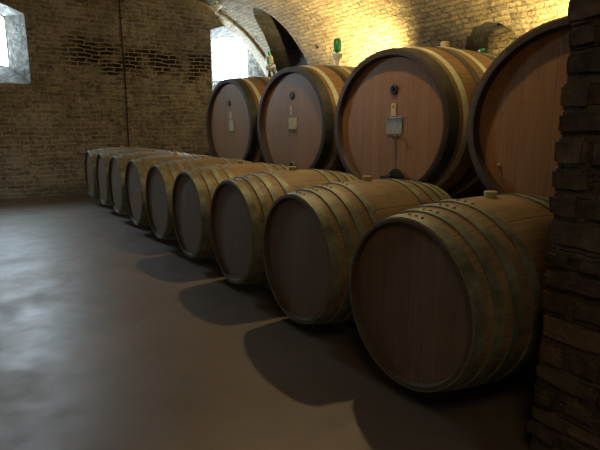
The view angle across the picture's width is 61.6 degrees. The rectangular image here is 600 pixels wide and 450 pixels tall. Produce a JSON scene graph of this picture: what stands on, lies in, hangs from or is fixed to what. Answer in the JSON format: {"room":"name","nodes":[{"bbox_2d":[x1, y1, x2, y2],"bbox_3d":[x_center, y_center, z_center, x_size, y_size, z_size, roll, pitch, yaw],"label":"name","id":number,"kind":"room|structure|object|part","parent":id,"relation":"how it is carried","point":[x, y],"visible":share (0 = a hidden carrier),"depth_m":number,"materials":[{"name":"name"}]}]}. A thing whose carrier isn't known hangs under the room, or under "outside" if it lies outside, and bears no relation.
{"room":"wine cellar","nodes":[
{"label":"wine cellar","id":0,"kind":"room"},
{"bbox_2d":[0,0,264,199],"bbox_3d":[-4.180,-3.562,10.692,13.320,5.692,0.650,-7,13,-32],"label":"wall","id":1,"kind":"structure","parent":0,"point":[62,92],"depth_m":10.39,"materials":[{"name":"brick"}]},
{"bbox_2d":[0,15,9,66],"bbox_3d":[-6.111,-3.597,9.687,0.810,1.040,0.206,-7,13,-32],"label":"window","id":2,"kind":"structure","parent":1,"relation":"in","point":[2,16],"depth_m":9.82,"materials":[{"name":"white glass"}]},
{"bbox_2d":[118,0,128,146],"bbox_3d":[-3.712,-2.846,10.708,0.070,4.240,0.055,-7,13,-32],"label":"pipe","id":3,"kind":"object","parent":1,"relation":"attached to","point":[120,17],"visible":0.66,"depth_m":10.62,"materials":[{"name":"grey metal"}]},
{"bbox_2d":[166,0,274,76],"bbox_3d":[-1.660,-3.634,11.788,3.156,3.050,0.230,-7,13,-32],"label":"trim","id":4,"kind":"structure","parent":1,"relation":"attached to","point":[223,19],"depth_m":11.64,"materials":[{"name":"brick"}]},
{"bbox_2d":[212,36,247,80],"bbox_3d":[-1.758,-4.076,12.409,0.940,1.060,0.206,-7,13,-32],"label":"window","id":5,"kind":"structure","parent":1,"relation":"in","point":[221,65],"depth_m":12.45,"materials":[{"name":"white glass"}]},
{"bbox_2d":[0,194,538,449],"bbox_3d":[-0.214,0.572,5.131,13.320,0.300,15.550,-7,13,-32],"label":"floor","id":6,"kind":"structure","parent":0,"point":[113,337],"depth_m":2.94,"materials":[{"name":"concrete"}]},
{"bbox_2d":[451,189,487,198],"bbox_3d":[1.874,-0.152,6.215,0.140,0.708,1.200,-7,13,-34],"label":"cradle","id":7,"kind":"object","parent":6,"relation":"on","point":[482,192],"visible":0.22,"depth_m":5.84,"materials":[{"name":"brown wood"}]},
{"bbox_3d":[-1.452,0.162,6.288,0.100,0.061,8.596,-7,13,-32],"label":"rail","id":8,"kind":"object","parent":6,"relation":"on","visible":0},
{"bbox_2d":[84,145,148,198],"bbox_3d":[-3.302,-0.985,9.391,1.190,0.989,0.959,-7,13,-32],"label":"barrel","id":9,"kind":"object","parent":8,"relation":"on","point":[91,155],"visible":0.25,"depth_m":9.07,"materials":[{"name":"brown wood"}]},
{"bbox_2d":[96,147,165,205],"bbox_3d":[-2.759,-0.824,8.565,1.190,0.989,0.959,-7,13,-32],"label":"barrel","id":10,"kind":"object","parent":8,"relation":"on","point":[102,160],"visible":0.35,"depth_m":8.25,"materials":[{"name":"brown wood"}]},
{"bbox_2d":[108,149,187,214],"bbox_3d":[-2.228,-0.662,7.731,1.190,0.989,0.959,-7,13,-32],"label":"barrel","id":11,"kind":"object","parent":8,"relation":"on","point":[117,163],"visible":0.29,"depth_m":7.39,"materials":[{"name":"brown wood"}]},
{"bbox_2d":[125,152,217,225],"bbox_3d":[-1.687,-0.501,6.903,1.190,0.989,0.959,-7,13,-32],"label":"barrel","id":12,"kind":"object","parent":8,"relation":"on","point":[136,171],"visible":0.36,"depth_m":6.56,"materials":[{"name":"brown wood"}]},
{"bbox_2d":[145,155,251,239],"bbox_3d":[-1.148,-0.339,6.074,1.190,0.989,0.959,-7,13,-32],"label":"barrel","id":13,"kind":"object","parent":8,"relation":"on","point":[160,178],"visible":0.42,"depth_m":5.73,"materials":[{"name":"brown wood"}]},
{"bbox_2d":[172,160,288,257],"bbox_3d":[-0.617,-0.177,5.240,1.190,0.989,0.959,-7,13,-32],"label":"barrel","id":14,"kind":"object","parent":8,"relation":"on","point":[194,188],"visible":0.47,"depth_m":4.88,"materials":[{"name":"brown wood"}]},
{"bbox_2d":[210,166,358,283],"bbox_3d":[-0.072,-0.016,4.414,1.190,0.989,0.959,-7,13,-32],"label":"barrel","id":15,"kind":"object","parent":8,"relation":"on","point":[240,207],"visible":0.54,"depth_m":4.05,"materials":[{"name":"brown wood"}]},
{"bbox_2d":[263,176,451,323],"bbox_3d":[0.458,0.146,3.579,1.190,0.989,0.959,-7,13,-32],"label":"barrel","id":16,"kind":"object","parent":8,"relation":"on","point":[311,235],"visible":0.66,"depth_m":3.20,"materials":[{"name":"brown wood"}]},
{"bbox_2d":[349,190,553,391],"bbox_3d":[1.000,0.307,2.752,1.190,0.989,0.959,-7,13,-32],"label":"barrel","id":17,"kind":"object","parent":8,"relation":"on","point":[446,295],"visible":0.88,"depth_m":2.32,"materials":[{"name":"brown wood"}]},
{"bbox_3d":[2.231,0.245,4.137,0.140,0.721,1.200,-7,13,-34],"label":"cradle","id":18,"kind":"object","parent":6,"relation":"on","visible":0},
{"bbox_2d":[467,16,571,197],"bbox_3d":[2.675,-0.844,4.236,1.752,1.694,1.871,-7,13,-34],"label":"big cask","id":19,"kind":"object","parent":18,"relation":"on","point":[515,113],"visible":0.56,"depth_m":4.06,"materials":[{"name":"brown wood"}]},
{"bbox_3d":[1.170,-0.066,5.738,0.140,0.721,1.200,-7,13,-34],"label":"cradle","id":20,"kind":"object","parent":6,"relation":"on","visible":0},
{"bbox_2d":[334,41,495,196],"bbox_3d":[1.592,-1.190,5.815,1.806,1.770,1.871,-7,13,-34],"label":"big cask","id":21,"kind":"object","parent":20,"relation":"on","point":[402,112],"visible":0.62,"depth_m":5.16,"materials":[{"name":"brown wood"}]},
{"bbox_3d":[0.966,-0.509,5.317,0.074,0.060,0.060,-7,13,-34],"label":"knob","id":22,"kind":"part","parent":21,"relation":"part of","materials":[{"name":"metal"}]},
{"bbox_2d":[390,135,396,144],"bbox_3d":[0.979,-0.893,5.295,0.084,0.107,0.066,-7,13,-32],"label":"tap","id":23,"kind":"object","parent":21,"relation":"on","point":[393,141],"depth_m":5.30,"materials":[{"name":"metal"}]},
{"bbox_2d":[478,48,485,52],"bbox_3d":[2.196,-2.070,6.067,0.090,0.110,0.090,-7,13,-32],"label":"airlock","id":24,"kind":"object","parent":21,"relation":"on","point":[482,50],"visible":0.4,"depth_m":6.03,"materials":[{"name":"green plastic"}]},
{"bbox_3d":[0.108,-0.378,7.339,0.140,0.721,1.200,-7,13,-34],"label":"cradle","id":25,"kind":"object","parent":6,"relation":"on","visible":0},
{"bbox_2d":[257,65,354,172],"bbox_3d":[0.545,-1.466,7.433,1.771,1.694,1.871,-7,13,-34],"label":"big cask","id":26,"kind":"object","parent":25,"relation":"on","point":[297,109],"visible":0.52,"depth_m":6.77,"materials":[{"name":"brown wood"}]},
{"bbox_2d":[332,38,342,64],"bbox_3d":[0.533,-2.482,7.227,0.160,0.375,0.160,-7,13,-32],"label":"airlock","id":27,"kind":"object","parent":26,"relation":"on","point":[336,56],"visible":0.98,"depth_m":7.17,"materials":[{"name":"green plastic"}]},
{"bbox_2d":[333,38,340,52],"bbox_3d":[0.533,-2.558,7.212,0.116,0.220,0.116,-7,13,-32],"label":"bottle","id":28,"kind":"object","parent":27,"relation":"on","point":[337,42],"depth_m":7.17,"materials":[{"name":"glass"}]},
{"bbox_3d":[-0.969,-0.694,8.965,0.140,0.721,1.200,-7,13,-34],"label":"cradle","id":29,"kind":"object","parent":6,"relation":"on","visible":0},
{"bbox_2d":[206,76,271,162],"bbox_3d":[-0.533,-1.783,9.059,1.771,1.694,1.871,-7,13,-34],"label":"big cask","id":30,"kind":"object","parent":29,"relation":"on","point":[233,104],"visible":0.41,"depth_m":8.41,"materials":[{"name":"brown wood"}]},
{"bbox_2d":[265,51,273,76],"bbox_3d":[-0.536,-2.827,8.853,0.150,0.430,0.150,-7,13,-32],"label":"airlock","id":31,"kind":"object","parent":30,"relation":"on","point":[269,59],"visible":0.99,"depth_m":8.80,"materials":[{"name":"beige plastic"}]},
{"bbox_2d":[265,55,273,70],"bbox_3d":[-0.536,-2.847,8.849,0.150,0.260,0.150,-7,13,-32],"label":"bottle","id":32,"kind":"object","parent":31,"relation":"on","point":[269,59],"depth_m":8.80,"materials":[{"name":"glass"}]},
{"bbox_2d":[198,0,568,73],"bbox_3d":[0.051,-2.958,4.495,12.820,4.510,14.350,-7,13,-32],"label":"ceiling","id":33,"kind":"structure","parent":0,"point":[295,32],"depth_m":8.67,"materials":[{"name":"brick"}]},
{"bbox_2d":[210,0,221,11],"bbox_3d":[-1.800,-4.716,10.830,0.260,0.230,0.260,-7,13,-32],"label":"lamp","id":34,"kind":"object","parent":33,"relation":"hanging from","point":[216,7],"visible":1,"depth_m":10.78,"materials":[{"name":"white ceramic"}]},
{"bbox_3d":[-1.800,-4.667,10.839,0.260,0.130,0.260,-7,13,-32],"label":"lamp shade","id":35,"kind":"part","parent":34,"relation":"part of","materials":[{"name":"white ceramic"}]},
{"bbox_2d":[531,20,599,449],"bbox_3d":[1.534,-1.235,1.612,0.784,4.592,0.786,-7,13,-32],"label":"mortar","id":36,"kind":"object","parent":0,"point":[567,348],"depth_m":1.92,"materials":[{"name":"concrete"}]},
{"bbox_2d":[526,0,599,449],"bbox_3d":[1.526,-1.197,1.627,0.857,4.510,0.833,-7,13,-32],"label":"brick pillar","id":37,"kind":"structure","parent":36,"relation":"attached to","point":[569,150],"depth_m":1.90,"materials":[{"name":"brown brick"}]}
]}

